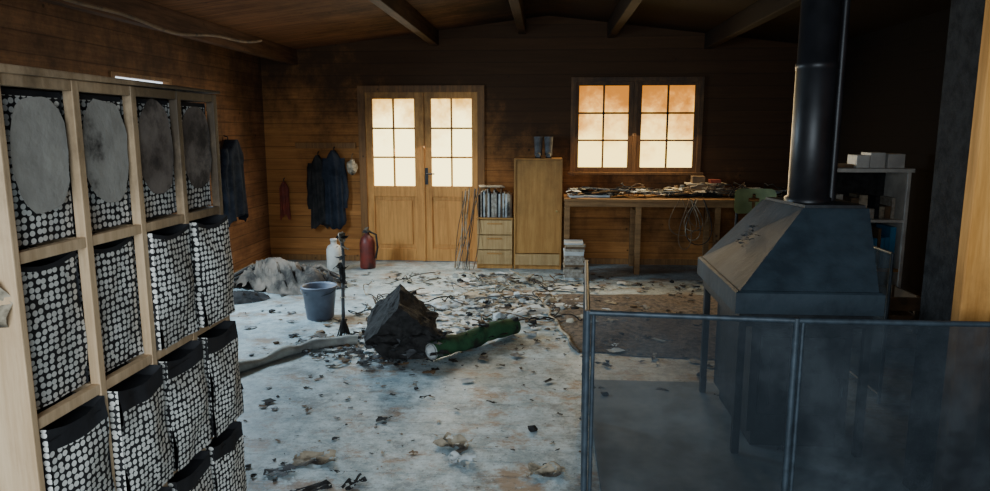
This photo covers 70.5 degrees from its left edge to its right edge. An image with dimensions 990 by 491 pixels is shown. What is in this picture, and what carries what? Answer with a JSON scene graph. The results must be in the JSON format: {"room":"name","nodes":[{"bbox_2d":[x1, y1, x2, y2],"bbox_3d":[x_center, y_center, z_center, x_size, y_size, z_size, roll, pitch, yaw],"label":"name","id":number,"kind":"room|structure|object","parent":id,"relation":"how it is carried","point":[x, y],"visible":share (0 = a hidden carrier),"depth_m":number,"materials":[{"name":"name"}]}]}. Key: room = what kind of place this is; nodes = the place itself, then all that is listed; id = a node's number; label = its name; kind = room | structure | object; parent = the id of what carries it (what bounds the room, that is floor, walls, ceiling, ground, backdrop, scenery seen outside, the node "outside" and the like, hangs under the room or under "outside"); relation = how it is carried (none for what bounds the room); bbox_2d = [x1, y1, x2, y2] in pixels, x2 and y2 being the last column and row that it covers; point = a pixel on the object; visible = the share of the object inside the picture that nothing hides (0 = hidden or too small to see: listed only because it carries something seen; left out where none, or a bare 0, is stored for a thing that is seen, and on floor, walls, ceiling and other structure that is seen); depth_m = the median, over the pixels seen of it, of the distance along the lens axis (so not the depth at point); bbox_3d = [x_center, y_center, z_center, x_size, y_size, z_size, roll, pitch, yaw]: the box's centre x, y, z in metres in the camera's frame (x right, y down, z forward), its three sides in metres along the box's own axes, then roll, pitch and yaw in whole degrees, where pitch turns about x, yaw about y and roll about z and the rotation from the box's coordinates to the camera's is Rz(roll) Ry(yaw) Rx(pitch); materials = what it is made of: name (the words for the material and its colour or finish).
{"room":"workshop","nodes":[
{"label":"workshop","id":0,"kind":"room"},
{"bbox_2d":[0,0,270,269],"bbox_3d":[-3.232,-0.298,3.647,0.120,2.600,10.000,1,9,4],"label":"wall","id":1,"kind":"structure","parent":0,"point":[33,33],"depth_m":6.34,"materials":[{"name":"brown wood"}]},
{"bbox_2d":[109,71,171,84],"bbox_3d":[-3.020,-0.870,6.026,0.085,1.155,0.900,1,9,4],"label":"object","id":2,"kind":"structure","parent":1,"relation":"in","point":[111,73],"depth_m":5.92,"materials":[{"name":"white plastic"}]},
{"bbox_2d":[220,135,248,226],"bbox_3d":[-2.795,-0.699,7.511,0.182,0.958,0.482,1,9,4],"label":"jacket","id":3,"kind":"object","parent":1,"relation":"attached to","point":[235,205],"visible":0.96,"depth_m":7.38,"materials":[{"name":"blue fabric"}]},
{"bbox_2d":[234,254,271,272],"bbox_3d":[-3.163,0.953,3.838,0.020,0.070,9.980,1,9,4],"label":"baseboard","id":4,"kind":"structure","parent":1,"relation":"attached to","point":[270,255],"depth_m":8.22,"materials":[{"name":"brown wood"}]},
{"bbox_2d":[230,260,703,490],"bbox_3d":[0.092,1.058,3.725,6.930,0.100,10.200,1,9,4],"label":"floor","id":5,"kind":"structure","parent":0,"point":[428,469],"depth_m":4.26,"materials":[{"name":"grey concrete"}]},
{"bbox_2d":[0,63,236,490],"bbox_3d":[-1.319,0.347,2.335,0.405,1.756,1.154,1,9,4],"label":"storage rack","id":6,"kind":"object","parent":5,"relation":"on","point":[21,463],"visible":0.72,"depth_m":1.95,"materials":[{"name":"brown wood"}]},
{"bbox_2d":[0,288,12,327],"bbox_3d":[-1.216,0.144,1.709,0.070,0.120,0.024,1,9,4],"label":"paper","id":7,"kind":"object","parent":6,"relation":"attached to","point":[4,309],"visible":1,"depth_m":1.71,"materials":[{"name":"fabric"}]},
{"bbox_2d":[1,88,73,247],"bbox_3d":[-1.333,-0.205,1.830,0.321,0.393,0.240,1,9,4],"label":"storage box","id":8,"kind":"object","parent":6,"relation":"on","point":[36,138],"visible":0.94,"depth_m":1.80,"materials":[{"name":"grey fabric"}]},
{"bbox_2d":[19,248,88,409],"bbox_3d":[-1.336,0.222,1.901,0.315,0.393,0.240,1,9,4],"label":"storage box","id":9,"kind":"object","parent":6,"relation":"on","point":[57,336],"visible":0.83,"depth_m":1.90,"materials":[{"name":"fabric"}]},
{"bbox_2d":[37,394,114,490],"bbox_3d":[-1.310,0.650,1.969,0.368,0.393,0.240,1,9,4],"label":"storage box","id":10,"kind":"object","parent":6,"relation":"on","point":[75,450],"visible":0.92,"depth_m":1.94,"materials":[{"name":"fabric"}]},
{"bbox_2d":[19,234,143,377],"bbox_3d":[-1.319,0.178,2.169,0.311,0.393,0.240,1,9,4],"label":"storage box","id":11,"kind":"object","parent":6,"relation":"on","point":[114,260],"visible":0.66,"depth_m":2.17,"materials":[{"name":"fabric"}]},
{"bbox_2d":[60,93,130,232],"bbox_3d":[-1.313,-0.249,2.098,0.321,0.393,0.240,1,9,4],"label":"storage box","id":12,"kind":"object","parent":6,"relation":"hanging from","point":[103,127],"visible":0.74,"depth_m":2.08,"materials":[{"name":"grey fabric"}]},
{"bbox_2d":[68,364,172,490],"bbox_3d":[-1.277,0.606,2.236,0.393,0.393,0.240,1,9,4],"label":"storage box","id":13,"kind":"object","parent":6,"relation":"on","point":[141,445],"visible":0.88,"depth_m":2.19,"materials":[{"name":"fabric"}]},
{"bbox_2d":[74,223,199,349],"bbox_3d":[-1.264,0.134,2.434,0.380,0.393,0.240,1,9,4],"label":"storage box","id":14,"kind":"object","parent":6,"relation":"on","point":[169,248],"visible":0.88,"depth_m":2.38,"materials":[{"name":"fabric"}]},
{"bbox_2d":[120,98,174,220],"bbox_3d":[-1.294,-0.294,2.366,0.321,0.394,0.240,1,9,4],"label":"storage box","id":15,"kind":"object","parent":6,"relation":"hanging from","point":[155,139],"visible":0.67,"depth_m":2.35,"materials":[{"name":"fabric"}]},
{"bbox_2d":[158,487,171,490],"bbox_3d":[-1.278,1.020,2.305,0.391,0.368,0.240,1,9,4],"label":"storage box","id":16,"kind":"object","parent":6,"relation":"on","point":[161,488],"visible":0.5,"depth_m":2.38,"materials":[{"name":"black fabric"}]},
{"bbox_2d":[123,340,211,470],"bbox_3d":[-1.256,0.561,2.504,0.396,0.393,0.240,1,9,4],"label":"storage box","id":17,"kind":"object","parent":6,"relation":"on","point":[185,386],"visible":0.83,"depth_m":2.46,"materials":[{"name":"fabric"}]},
{"bbox_2d":[131,215,234,327],"bbox_3d":[-1.237,0.090,2.702,0.394,0.393,0.240,1,9,4],"label":"storage box","id":18,"kind":"object","parent":6,"relation":"on","point":[212,262],"visible":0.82,"depth_m":2.64,"materials":[{"name":"fabric"}]},
{"bbox_2d":[167,101,211,211],"bbox_3d":[-1.274,-0.338,2.634,0.321,0.393,0.240,1,9,4],"label":"storage box","id":19,"kind":"object","parent":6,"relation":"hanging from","point":[196,136],"visible":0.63,"depth_m":2.62,"materials":[{"name":"fabric"}]},
{"bbox_2d":[167,451,213,490],"bbox_3d":[-1.258,0.976,2.573,0.393,0.368,0.240,1,9,4],"label":"storage box","id":20,"kind":"object","parent":6,"relation":"on","point":[196,475],"visible":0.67,"depth_m":2.58,"materials":[{"name":"black fabric"}]},
{"bbox_2d":[197,320,243,436],"bbox_3d":[-1.232,0.517,2.772,0.405,0.393,0.240,1,9,4],"label":"storage box","id":21,"kind":"object","parent":6,"relation":"on","point":[220,342],"visible":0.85,"depth_m":2.73,"materials":[{"name":"fabric"}]},
{"bbox_2d":[205,421,246,490],"bbox_3d":[-1.238,0.932,2.841,0.393,0.368,0.240,1,9,4],"label":"storage box","id":22,"kind":"object","parent":6,"relation":"on","point":[227,463],"visible":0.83,"depth_m":2.81,"materials":[{"name":"fabric"}]},
{"bbox_2d":[233,290,269,303],"bbox_3d":[-2.432,0.476,6.658,0.564,0.085,0.343,-4,10,-24],"label":"rag","id":23,"kind":"object","parent":5,"relation":"on","point":[240,297],"visible":0.65,"depth_m":6.61,"materials":[{"name":"grey fabric"}]},
{"bbox_2d":[263,464,295,476],"bbox_3d":[-1.017,1.058,3.300,0.147,0.026,0.085,0,9,0],"label":"debris","id":24,"kind":"object","parent":5,"relation":"on","point":[288,467],"visible":1,"depth_m":3.31,"materials":[{"name":"grey paper"}]},
{"bbox_2d":[233,257,346,294],"bbox_3d":[-2.153,0.257,7.314,1.285,0.304,0.859,3,10,17],"label":"tarpaulin","id":25,"kind":"object","parent":5,"relation":"on","point":[278,275],"visible":0.88,"depth_m":7.07,"materials":[{"name":"fabric"}]},
{"bbox_2d":[238,335,357,371],"bbox_3d":[-1.451,0.756,4.989,1.052,0.085,0.199,-9,13,-43],"label":"cloth","id":26,"kind":"object","parent":5,"relation":"on","point":[281,352],"visible":0.88,"depth_m":5.03,"materials":[{"name":"grey fabric"}]},
{"bbox_2d":[290,479,332,490],"bbox_3d":[-0.828,1.089,3.147,0.188,0.013,0.080,-5,11,-29],"label":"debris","id":27,"kind":"object","parent":5,"relation":"on","point":[324,484],"visible":1,"depth_m":3.16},
{"bbox_2d":[292,449,335,465],"bbox_3d":[-0.888,1.037,3.429,0.214,0.026,0.125,-1,9,-8],"label":"paper","id":28,"kind":"object","parent":5,"relation":"on","point":[304,459],"visible":0.98,"depth_m":3.43,"materials":[{"name":"beige paper"}]},
{"bbox_2d":[300,281,336,320],"bbox_3d":[-1.505,0.482,6.015,0.308,0.290,0.306,1,9,4],"label":"plastic bucket","id":29,"kind":"object","parent":5,"relation":"on","point":[319,297],"visible":0.98,"depth_m":5.92,"materials":[{"name":"plastic"}]},
{"bbox_2d":[326,238,341,271],"bbox_3d":[-1.846,0.105,8.031,0.170,0.377,0.170,1,9,4],"label":"canister","id":30,"kind":"object","parent":5,"relation":"on","point":[332,251],"visible":0.84,"depth_m":7.97,"materials":[{"name":"white plastic"}]},
{"bbox_2d":[333,232,349,335],"bbox_3d":[-1.199,0.303,5.475,0.131,0.821,0.126,8,12,40],"label":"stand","id":31,"kind":"object","parent":5,"relation":"on","point":[343,328],"visible":0.94,"depth_m":5.47,"materials":[{"name":"black metal"}]},
{"bbox_2d":[341,473,366,489],"bbox_3d":[-0.643,1.076,3.193,0.054,0.026,0.122,7,12,36],"label":"debris","id":32,"kind":"object","parent":5,"relation":"on","point":[364,479],"visible":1,"depth_m":3.19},
{"bbox_2d":[360,227,378,268],"bbox_3d":[-1.485,0.027,8.186,0.180,0.482,0.202,-7,12,-38],"label":"fire extinguisher","id":33,"kind":"object","parent":5,"relation":"on","point":[368,257],"visible":1,"depth_m":8.14,"materials":[{"name":"red paint"}]},
{"bbox_2d":[346,283,451,361],"bbox_3d":[-0.643,0.546,4.998,0.720,0.486,0.620,1,9,4],"label":"rock","id":34,"kind":"object","parent":5,"relation":"on","point":[401,326],"visible":0.97,"depth_m":4.88,"materials":[{"name":"black stone"}]},
{"bbox_2d":[433,432,473,452],"bbox_3d":[-0.212,1.005,3.598,0.189,0.034,0.140,6,11,31],"label":"paper","id":35,"kind":"object","parent":5,"relation":"on","point":[459,438],"visible":0.99,"depth_m":3.60,"materials":[{"name":"beige paper"}]},
{"bbox_2d":[448,451,475,463],"bbox_3d":[-0.165,1.032,3.434,0.134,0.033,0.085,-2,10,-13],"label":"paper","id":36,"kind":"object","parent":5,"relation":"on","point":[456,455],"visible":1,"depth_m":3.42,"materials":[{"name":"white paper"}]},
{"bbox_2d":[454,188,478,269],"bbox_3d":[-0.325,-0.195,8.104,0.323,0.935,0.193,-5,11,-28],"label":"rods","id":37,"kind":"object","parent":5,"relation":"on","point":[468,192],"visible":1,"depth_m":8.10,"materials":[{"name":"wood"}]},
{"bbox_2d":[425,317,520,359],"bbox_3d":[-0.132,0.673,5.207,0.238,0.179,0.968,7,12,37],"label":"mat","id":38,"kind":"object","parent":5,"relation":"on","point":[476,337],"visible":0.94,"depth_m":5.15,"materials":[{"name":"green rubber"}]},
{"bbox_2d":[238,270,711,487],"bbox_3d":[0.178,0.716,5.312,6.022,0.087,5.312,1,9,4],"label":"debris","id":39,"kind":"object","parent":5,"relation":"on","point":[535,311],"visible":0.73,"depth_m":6.26,"materials":[{"name":"brown wood"}]},
{"bbox_2d":[476,214,513,268],"bbox_3d":[0.008,-0.051,8.298,0.425,0.598,0.372,1,9,4],"label":"drawer unit","id":40,"kind":"object","parent":5,"relation":"on","point":[495,235],"visible":0.93,"depth_m":8.13,"materials":[{"name":"brown wood"}]},
{"bbox_2d":[478,185,512,217],"bbox_3d":[0.003,-0.524,8.216,0.404,0.360,0.271,1,9,4],"label":"files","id":41,"kind":"object","parent":40,"relation":"on","point":[494,204],"visible":1,"depth_m":8.10,"materials":[{"name":"paper"}]},
{"bbox_2d":[514,157,562,269],"bbox_3d":[0.504,-0.383,8.215,0.550,1.280,0.375,1,9,4],"label":"cabinet","id":42,"kind":"object","parent":5,"relation":"on","point":[537,181],"visible":0.98,"depth_m":8.05,"materials":[{"name":"brown wood"}]},
{"bbox_2d":[534,137,542,157],"bbox_3d":[0.498,-1.134,8.077,0.103,0.243,0.217,1,9,4],"label":"boot","id":43,"kind":"object","parent":42,"relation":"on","point":[537,140],"visible":1,"depth_m":8.08,"materials":[{"name":"grey rubber"}]},
{"bbox_2d":[544,137,552,157],"bbox_3d":[0.618,-1.132,8.068,0.103,0.243,0.217,1,9,4],"label":"boot","id":44,"kind":"object","parent":42,"relation":"on","point":[548,140],"visible":1,"depth_m":8.07,"materials":[{"name":"grey rubber"}]},
{"bbox_2d":[528,461,564,476],"bbox_3d":[0.246,1.054,3.306,0.181,0.032,0.117,1,9,4],"label":"paper","id":45,"kind":"object","parent":5,"relation":"on","point":[545,472],"visible":1,"depth_m":3.31,"materials":[{"name":"beige paper"}]},
{"bbox_2d":[563,239,585,279],"bbox_3d":[0.864,0.152,7.671,0.237,0.402,0.289,1,9,4],"label":"magazine stack","id":46,"kind":"object","parent":5,"relation":"on","point":[573,264],"visible":0.97,"depth_m":7.54,"materials":[{"name":"paper"}]},
{"bbox_2d":[535,292,717,352],"bbox_3d":[1.522,0.633,5.902,2.402,0.032,2.133,1,9,4],"label":"rug","id":47,"kind":"object","parent":5,"relation":"on","point":[657,303],"visible":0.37,"depth_m":6.41,"materials":[{"name":"fabric"}]},
{"bbox_2d":[563,194,758,274],"bbox_3d":[2.226,-0.130,8.004,2.880,0.850,0.620,1,9,4],"label":"workbench","id":48,"kind":"object","parent":5,"relation":"on","point":[714,204],"visible":0.5,"depth_m":7.77,"materials":[{"name":"brown wood"}]},
{"bbox_2d":[566,182,786,196],"bbox_3d":[2.181,-0.636,7.905,2.756,0.175,0.570,1,9,4],"label":"clutter","id":49,"kind":"object","parent":48,"relation":"on","point":[582,192],"depth_m":7.86},
{"bbox_2d":[669,199,711,249],"bbox_3d":[2.131,-0.231,7.639,0.467,0.558,0.060,1,9,4],"label":"hanging cables","id":50,"kind":"object","parent":48,"relation":"hanging from","point":[689,200],"visible":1,"depth_m":7.62,"materials":[{"name":"rubber"}]},
{"bbox_2d":[684,176,725,196],"bbox_3d":[2.416,-0.685,8.040,0.440,0.227,0.220,1,9,4],"label":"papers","id":51,"kind":"object","parent":48,"relation":"on","point":[695,180],"visible":0.71,"depth_m":7.96,"materials":[{"name":"paper"}]},
{"bbox_2d":[667,185,743,195],"bbox_3d":[2.430,-0.641,8.107,0.890,0.120,0.068,1,9,4],"label":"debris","id":52,"kind":"object","parent":48,"relation":"on","point":[675,186],"visible":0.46,"depth_m":8.10,"materials":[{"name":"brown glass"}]},
{"bbox_2d":[734,189,776,225],"bbox_3d":[2.588,-0.037,6.923,0.400,1.021,0.416,1,9,4],"label":"chair","id":53,"kind":"object","parent":5,"relation":"on","point":[741,204],"visible":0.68,"depth_m":7.01,"materials":[{"name":"green plastic"}]},
{"bbox_2d":[579,260,989,490],"bbox_3d":[1.560,0.632,3.200,2.380,0.911,1.162,1,9,4],"label":"glass railing","id":54,"kind":"object","parent":5,"relation":"on","point":[670,401],"visible":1,"depth_m":2.67,"materials":[{"name":"glass"}]},
{"bbox_2d":[836,168,914,287],"bbox_3d":[2.977,0.006,5.801,0.660,1.300,0.390,1,9,4],"label":"shelf unit","id":55,"kind":"object","parent":5,"relation":"on","point":[890,182],"visible":0.15,"depth_m":5.67,"materials":[{"name":"grey metal"}]},
{"bbox_2d":[835,193,896,251],"bbox_3d":[2.981,-0.132,5.772,0.509,0.593,0.260,1,9,4],"label":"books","id":56,"kind":"object","parent":55,"relation":"on","point":[882,207],"visible":0.3,"depth_m":5.65,"materials":[{"name":"blue paper"}]},
{"bbox_2d":[838,152,905,167],"bbox_3d":[2.975,-0.693,5.660,0.560,0.120,0.200,1,9,4],"label":"cartons","id":57,"kind":"object","parent":55,"relation":"on","point":[866,159],"visible":0.88,"depth_m":5.56},
{"bbox_2d":[874,246,894,319],"bbox_3d":[2.304,0.422,4.471,0.022,0.911,0.822,1,9,4],"label":"panel","id":58,"kind":"object","parent":5,"relation":"on","point":[884,259],"visible":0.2,"depth_m":4.09,"materials":[{"name":"metal"}]},
{"bbox_2d":[889,285,920,319],"bbox_3d":[2.840,0.532,5.372,0.600,0.400,0.415,1,9,4],"label":"crate","id":59,"kind":"object","parent":5,"relation":"on","point":[902,302],"visible":0.18,"depth_m":5.14,"materials":[{"name":"brown wood"}]},
{"bbox_3d":[1.287,1.009,3.673,1.540,0.011,1.610,1,9,4],"label":"plate","id":60,"kind":"object","parent":5,"relation":"on","visible":0},
{"bbox_2d":[697,0,885,318],"bbox_3d":[1.573,-0.368,3.659,0.800,2.706,0.950,1,9,4],"label":"wood stove","id":61,"kind":"object","parent":60,"relation":"on","point":[807,252],"visible":0.65,"depth_m":3.60,"materials":[{"name":"metal"}]},
{"bbox_2d":[260,15,797,259],"bbox_3d":[0.455,-1.252,8.357,6.530,2.950,0.120,1,9,4],"label":"wall","id":62,"kind":"structure","parent":0,"point":[525,78],"depth_m":8.24,"materials":[{"name":"brown wood"}]},
{"bbox_2d":[279,178,290,219],"bbox_3d":[-2.580,-0.565,8.581,0.135,0.530,0.081,1,9,4],"label":"scarf","id":63,"kind":"object","parent":62,"relation":"hanging from","point":[283,189],"visible":1,"depth_m":8.56,"materials":[{"name":"red fabric"}]},
{"bbox_2d":[306,146,348,229],"bbox_3d":[-2.036,-0.690,8.481,0.521,1.011,0.156,1,9,4],"label":"coats","id":64,"kind":"object","parent":62,"relation":"hanging from","point":[327,180],"visible":1,"depth_m":8.45,"materials":[{"name":"black fabric"}]},
{"bbox_2d":[347,153,357,174],"bbox_3d":[-1.723,-0.980,8.436,0.135,0.265,0.106,-4,10,-25],"label":"bag","id":65,"kind":"object","parent":62,"relation":"attached to","point":[352,167],"visible":1,"depth_m":8.41,"materials":[{"name":"fabric"}]},
{"bbox_2d":[364,92,422,260],"bbox_3d":[-1.225,-0.836,8.508,0.725,2.060,0.055,1,9,4],"label":"door","id":66,"kind":"structure","parent":62,"relation":"in","point":[392,119],"depth_m":8.49,"materials":[{"name":"brown wood"}]},
{"bbox_2d":[357,85,484,260],"bbox_3d":[-0.882,-0.846,8.442,1.520,2.120,0.019,1,9,4],"label":"trim","id":67,"kind":"structure","parent":62,"relation":"attached to","point":[479,89],"depth_m":8.34,"materials":[{"name":"brown wood"}]},
{"bbox_2d":[423,92,477,260],"bbox_3d":[-0.519,-0.823,8.427,0.691,2.060,0.114,1,9,4],"label":"door","id":68,"kind":"structure","parent":62,"relation":"in","point":[450,118],"depth_m":8.44,"materials":[{"name":"brown wood"}]},
{"bbox_2d":[272,254,697,264],"bbox_3d":[0.450,0.180,8.523,6.530,0.070,0.020,1,9,4],"label":"baseboard","id":69,"kind":"structure","parent":62,"relation":"attached to","point":[283,256],"depth_m":8.45,"materials":[{"name":"brown wood"}]},
{"bbox_2d":[575,82,633,171],"bbox_3d":[1.273,-1.397,8.237,0.687,1.057,0.060,1,9,4],"label":"window","id":70,"kind":"structure","parent":62,"relation":"in","point":[604,110],"depth_m":8.23,"materials":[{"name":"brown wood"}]},
{"bbox_2d":[568,76,704,175],"bbox_3d":[1.647,-1.382,8.176,1.570,1.145,0.120,1,9,4],"label":"trim","id":71,"kind":"structure","parent":62,"relation":"attached to","point":[701,79],"depth_m":8.14,"materials":[{"name":"brown wood"}]},
{"bbox_2d":[635,81,699,171],"bbox_3d":[2.011,-1.388,8.183,0.717,1.057,0.060,1,9,4],"label":"window","id":72,"kind":"structure","parent":62,"relation":"in","point":[667,112],"depth_m":8.18,"materials":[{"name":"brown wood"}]},
{"bbox_2d":[143,0,950,49],"bbox_3d":[0.090,-1.686,3.247,6.830,0.530,10.150,1,9,4],"label":"ceiling","id":73,"kind":"structure","parent":0,"point":[295,24],"depth_m":6.79,"materials":[{"name":"brown wood"}]},
{"bbox_2d":[63,0,261,42],"bbox_3d":[-2.256,-1.503,4.596,0.024,0.158,3.602,1,9,4],"label":"cable","id":74,"kind":"object","parent":73,"relation":"hanging from","point":[76,2],"visible":1,"depth_m":4.61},
{"bbox_2d":[38,0,297,64],"bbox_3d":[-2.763,-1.432,3.424,0.090,0.175,9.998,1,9,4],"label":"ceiling beam","id":75,"kind":"structure","parent":73,"relation":"attached to","point":[166,18],"depth_m":5.75,"materials":[{"name":"brown wood"}]},
{"bbox_2d":[369,0,438,45],"bbox_3d":[-1.068,-1.613,3.268,0.090,0.175,9.998,1,9,4],"label":"ceiling beam","id":76,"kind":"structure","parent":73,"relation":"attached to","point":[401,11],"depth_m":6.54,"materials":[{"name":"brown wood"}]},
{"bbox_2d":[509,0,525,33],"bbox_3d":[-0.050,-1.721,3.174,0.090,0.175,9.998,1,9,4],"label":"ceiling beam","id":77,"kind":"structure","parent":73,"relation":"attached to","point":[517,7],"depth_m":6.88,"materials":[{"name":"brown wood"}]},
{"bbox_2d":[607,0,641,37],"bbox_3d":[0.967,-1.659,3.108,0.090,0.175,9.998,1,9,4],"label":"ceiling beam","id":78,"kind":"structure","parent":73,"relation":"attached to","point":[624,9],"depth_m":6.76,"materials":[{"name":"brown wood"}]},
{"bbox_2d":[704,0,800,48],"bbox_3d":[2.064,-1.516,3.050,0.090,0.175,9.998,1,9,4],"label":"ceiling beam","id":79,"kind":"structure","parent":73,"relation":"attached to","point":[760,12],"depth_m":6.29,"materials":[{"name":"brown wood"}]},
{"bbox_2d":[838,9,949,314],"bbox_3d":[3.401,-0.268,3.158,0.120,2.700,10.000,1,9,4],"label":"wall","id":80,"kind":"structure","parent":0,"point":[893,83],"depth_m":6.06,"materials":[{"name":"brown wood"}]},
{"bbox_3d":[2.628,-0.137,2.729,1.354,2.582,0.160,1,9,4],"label":"wall partition","id":81,"kind":"structure","parent":0,"visible":0},
{"bbox_2d":[919,0,989,320],"bbox_3d":[1.898,-0.196,2.824,0.117,2.666,0.300,1,9,4],"label":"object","id":82,"kind":"structure","parent":81,"relation":"attached to","point":[956,275],"depth_m":2.75,"materials":[{"name":"orange wood"}]}
]}

